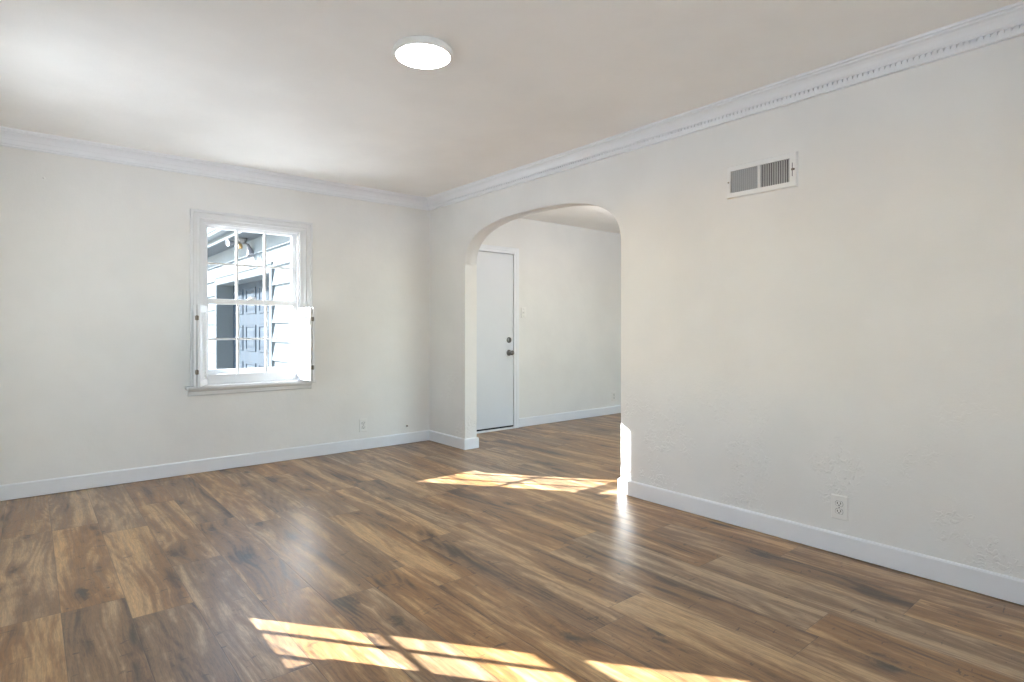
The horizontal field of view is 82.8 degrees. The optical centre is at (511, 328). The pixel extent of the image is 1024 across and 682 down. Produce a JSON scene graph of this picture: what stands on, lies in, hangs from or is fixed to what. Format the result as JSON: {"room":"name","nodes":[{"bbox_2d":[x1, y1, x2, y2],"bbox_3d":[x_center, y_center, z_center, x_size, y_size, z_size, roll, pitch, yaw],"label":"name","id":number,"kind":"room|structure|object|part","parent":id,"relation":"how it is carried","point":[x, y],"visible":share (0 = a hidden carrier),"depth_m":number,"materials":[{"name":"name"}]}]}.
{"room":"empty living room","nodes":[
{"label":"empty living room","id":0,"kind":"room"},
{"bbox_2d":[0,146,620,500],"bbox_3d":[-0.587,0.010,6.215,8.060,3.040,0.150,0,0,-40],"label":"wall","id":1,"kind":"structure","parent":0,"point":[95,255],"depth_m":4.51,"materials":[{"name":"paint"}]},
{"bbox_2d":[0,126,428,210],"bbox_3d":[-2.155,-1.256,4.761,3.490,0.108,0.082,0,0,-40],"label":"trim","id":2,"kind":"structure","parent":1,"relation":"attached to","point":[9,137],"depth_m":4.50,"materials":[{"name":"white paint"}]},
{"bbox_2d":[0,430,428,500],"bbox_3d":[-2.177,1.075,4.787,3.490,0.101,0.015,0,0,-40],"label":"baseboard","id":3,"kind":"structure","parent":1,"relation":"attached to","point":[100,479],"depth_m":4.51,"materials":[{"name":"white paint"}]},
{"bbox_2d":[185,209,316,396],"bbox_3d":[-2.178,-0.205,4.866,1.014,1.458,0.232,0,0,-40],"label":"window","id":4,"kind":"structure","parent":1,"relation":"in","point":[261,379],"depth_m":4.83,"materials":[{"name":"white paint"}]},
{"bbox_2d":[193,305,206,386],"bbox_3d":[-2.396,0.128,4.467,0.060,0.620,0.214,0,0,-15],"label":"shutter","id":5,"kind":"object","parent":4,"relation":"attached to","point":[199,311],"visible":1,"depth_m":4.38,"materials":[{"name":"white paint"}]},
{"bbox_3d":[-2.372,0.128,4.478,0.008,0.486,0.010,0,0,-15],"label":"tilt rod","id":6,"kind":"part","parent":5,"relation":"part of","materials":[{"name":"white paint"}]},
{"bbox_3d":[-2.224,0.117,4.920,0.764,0.645,0.016,0,0,-40],"label":"screen rail","id":7,"kind":"part","parent":4,"relation":"part of","materials":[{"name":"white paint"}]},
{"bbox_3d":[-2.196,-0.523,4.887,0.760,0.640,0.032,0,0,-40],"label":"sash","id":8,"kind":"part","parent":4,"relation":"part of","materials":[{"name":"white paint"}]},
{"bbox_3d":[-2.174,0.100,4.861,0.760,0.685,0.032,0,0,-40],"label":"sash","id":9,"kind":"part","parent":4,"relation":"part of","materials":[{"name":"white paint"}]},
{"bbox_2d":[298,307,314,380],"bbox_3d":[-1.761,0.128,4.983,0.214,0.620,0.060,0,0,41],"label":"shutter","id":10,"kind":"object","parent":4,"relation":"attached to","point":[306,316],"visible":1,"depth_m":4.95,"materials":[{"name":"white paint"}]},
{"bbox_3d":[-1.782,0.128,4.966,0.010,0.486,0.008,0,0,41],"label":"tilt rod","id":11,"kind":"part","parent":10,"relation":"part of","materials":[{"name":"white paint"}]},
{"bbox_2d":[359,418,366,431],"bbox_3d":[-1.393,0.902,5.441,0.077,0.121,0.010,0,0,-40],"label":"power outlet","id":12,"kind":"object","parent":1,"relation":"attached to","point":[362,422],"visible":1,"depth_m":5.43,"materials":[{"name":"white plastic"}]},
{"bbox_2d":[477,244,518,433],"bbox_3d":[-0.322,0.104,6.389,0.960,2.052,0.220,0,0,-40],"label":"door","id":13,"kind":"structure","parent":1,"relation":"in","point":[497,266],"depth_m":6.47,"materials":[{"name":"white paint"}]},
{"bbox_3d":[-0.012,0.268,6.551,0.068,0.068,0.072,0,0,-40],"label":"knob","id":14,"kind":"part","parent":13,"relation":"part of","materials":[{"name":"silver metal"}]},
{"bbox_2d":[521,307,525,317],"bbox_3d":[0.137,-0.188,6.708,0.074,0.120,0.016,0,0,-40],"label":"light switch","id":15,"kind":"object","parent":1,"relation":"attached to","point":[523,310],"visible":1,"depth_m":6.71,"materials":[{"name":"white plastic"}]},
{"bbox_2d":[519,405,620,426],"bbox_3d":[1.264,1.075,7.646,3.082,0.101,0.015,0,0,-40],"label":"baseboard","id":16,"kind":"structure","parent":1,"relation":"attached to","point":[550,418],"depth_m":7.16,"materials":[{"name":"white paint"}]},
{"bbox_2d":[612,392,615,400],"bbox_3d":[1.356,0.895,7.725,0.077,0.121,0.010,0,0,-40],"label":"power outlet","id":17,"kind":"object","parent":1,"relation":"attached to","point":[613,393],"visible":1,"depth_m":7.72,"materials":[{"name":"white plastic"}]},
{"bbox_2d":[0,0,1022,197],"bbox_3d":[-0.223,-1.370,2.435,3.490,0.120,6.130,0,0,-40],"label":"ceiling","id":18,"kind":"structure","parent":0,"point":[315,89],"depth_m":2.90,"materials":[{"name":"paint"}]},
{"bbox_2d":[393,35,452,69],"bbox_3d":[-0.416,-1.291,2.723,0.276,0.039,0.276,0,0,-40],"label":"ceiling light","id":19,"kind":"object","parent":18,"relation":"in","point":[418,51],"visible":1,"depth_m":2.68,"materials":[{"name":"white plastic"}]},
{"bbox_2d":[396,44,449,68],"bbox_3d":[-0.416,-1.275,2.723,0.249,0.008,0.249,0,0,-40],"label":"diffuser","id":20,"kind":"object","parent":19,"relation":"attached to","point":[417,56],"depth_m":2.70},
{"bbox_2d":[0,413,1023,681],"bbox_3d":[1.419,1.136,3.799,7.760,0.012,6.130,0,0,-40],"label":"floor","id":21,"kind":"structure","parent":0,"point":[518,556],"depth_m":2.53,"materials":[{"name":"wood"}]},
{"bbox_2d":[521,205,620,233],"bbox_3d":[2.814,-1.340,4.958,4.135,0.120,6.130,0,0,-40],"label":"ceiling","id":22,"kind":"structure","parent":0,"point":[585,216],"depth_m":6.67,"materials":[{"name":"paint"}]},
{"bbox_2d":[429,35,1023,578],"bbox_3d":[1.171,-0.115,3.593,0.135,2.590,6.130,0,0,-40],"label":"wall","id":23,"kind":"structure","parent":0,"point":[855,330],"depth_m":2.96,"materials":[{"name":"paint"}]},
{"bbox_2d":[429,430,478,449],"bbox_3d":[-0.583,1.075,5.704,0.165,0.101,0.641,0,0,-40],"label":"baseboard","id":24,"kind":"structure","parent":23,"relation":"attached to","point":[457,442],"depth_m":5.53,"materials":[{"name":"white paint"}]},
{"bbox_2d":[427,0,1023,210],"bbox_3d":[1.088,-1.256,3.524,0.082,0.108,6.130,0,0,-40],"label":"trim","id":25,"kind":"structure","parent":23,"relation":"attached to","point":[1005,23],"depth_m":3.08,"materials":[{"name":"white paint"}]},
{"bbox_2d":[727,151,797,199],"bbox_3d":[1.377,-0.847,3.223,0.023,0.186,0.406,0,0,-40],"label":"air vent","id":26,"kind":"object","parent":23,"relation":"in","point":[780,172],"visible":1,"depth_m":3.21,"materials":[{"name":"metal"}]},
{"bbox_2d":[618,478,1023,604],"bbox_3d":[1.961,1.075,2.643,0.165,0.101,3.659,0,0,-40],"label":"baseboard","id":27,"kind":"structure","parent":23,"relation":"attached to","point":[993,584],"depth_m":2.88,"materials":[{"name":"white paint"}]},
{"bbox_2d":[831,494,847,520],"bbox_3d":[1.642,0.895,2.914,0.010,0.121,0.077,0,0,-40],"label":"power outlet","id":28,"kind":"object","parent":23,"relation":"attached to","point":[839,504],"visible":1,"depth_m":2.91,"materials":[{"name":"white plastic"}]},
{"bbox_2d":[835,501,842,506],"bbox_3d":[1.640,0.875,2.912,0.003,0.024,0.034,0,0,-40],"label":"receptacle","id":29,"kind":"object","parent":28,"relation":"attached to","point":[837,503],"depth_m":2.91,"materials":[{"name":"white plastic"}]},
{"bbox_2d":[835,509,842,513],"bbox_3d":[1.640,0.914,2.912,0.003,0.024,0.034,0,0,-40],"label":"receptacle","id":30,"kind":"object","parent":28,"relation":"attached to","point":[837,511],"depth_m":2.91,"materials":[{"name":"white plastic"}]},
{"label":"outside","id":31,"kind":"structure","parent":0,"visible":0},
{"bbox_3d":[-3.196,1.580,3.846,60.000,0.200,70.000,0,0,-40],"label":"ground","id":32,"kind":"structure","parent":31,"visible":0},
{"bbox_2d":[207,229,291,369],"bbox_3d":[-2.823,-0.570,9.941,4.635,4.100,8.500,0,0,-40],"label":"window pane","id":33,"kind":"object","parent":32,"relation":"on","point":[220,278],"visible":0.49,"depth_m":8.11,"materials":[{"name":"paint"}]},
{"bbox_3d":[-4.155,-0.406,8.824,0.014,0.378,0.485,0,0,-40],"label":"door panel","id":34,"kind":"part","parent":33,"relation":"part of","materials":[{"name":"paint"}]},
{"bbox_3d":[-4.155,0.131,8.824,0.014,0.378,0.485,0,0,-40],"label":"door panel","id":35,"kind":"part","parent":33,"relation":"part of","materials":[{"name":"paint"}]},
{"bbox_3d":[-4.155,0.669,8.824,0.014,0.378,0.485,0,0,-40],"label":"door panel","id":36,"kind":"part","parent":33,"relation":"part of","materials":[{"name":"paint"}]},
{"bbox_2d":[225,237,253,256],"bbox_3d":[-3.463,-1.047,7.428,0.363,0.244,0.157,0,0,-40],"label":"floodlight","id":37,"kind":"object","parent":33,"relation":"attached to","point":[250,253],"visible":0.94,"depth_m":7.43,"materials":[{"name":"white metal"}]},
{"bbox_3d":[-3.638,0.343,8.016,0.250,2.275,2.780,0,0,-40],"label":"door casing","id":38,"kind":"part","parent":33,"relation":"part of","materials":[{"name":"white wood"}]},
{"bbox_3d":[-3.749,-0.406,8.336,0.014,0.378,0.485,0,0,-40],"label":"door panel","id":39,"kind":"part","parent":33,"relation":"part of","materials":[{"name":"glass"}]},
{"bbox_3d":[-3.749,0.131,8.336,0.014,0.378,0.485,0,0,-40],"label":"door panel","id":40,"kind":"part","parent":33,"relation":"part of","materials":[{"name":"paint"}]},
{"bbox_3d":[-3.749,0.669,8.336,0.014,0.378,0.485,0,0,-40],"label":"door panel","id":41,"kind":"part","parent":33,"relation":"part of","materials":[{"name":"paint"}]},
{"bbox_3d":[-3.526,0.405,8.108,0.040,2.150,2.540,0,0,-40],"label":"garage door","id":42,"kind":"part","parent":33,"relation":"part of","materials":[{"name":"paint"}]},
{"bbox_3d":[-3.343,-0.406,7.848,0.014,0.378,0.485,0,0,-40],"label":"door panel","id":43,"kind":"part","parent":33,"relation":"part of","materials":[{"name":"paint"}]},
{"bbox_3d":[-3.343,0.131,7.848,0.014,0.378,0.485,0,0,-40],"label":"door panel","id":44,"kind":"part","parent":33,"relation":"part of","materials":[{"name":"paint"}]}
]}

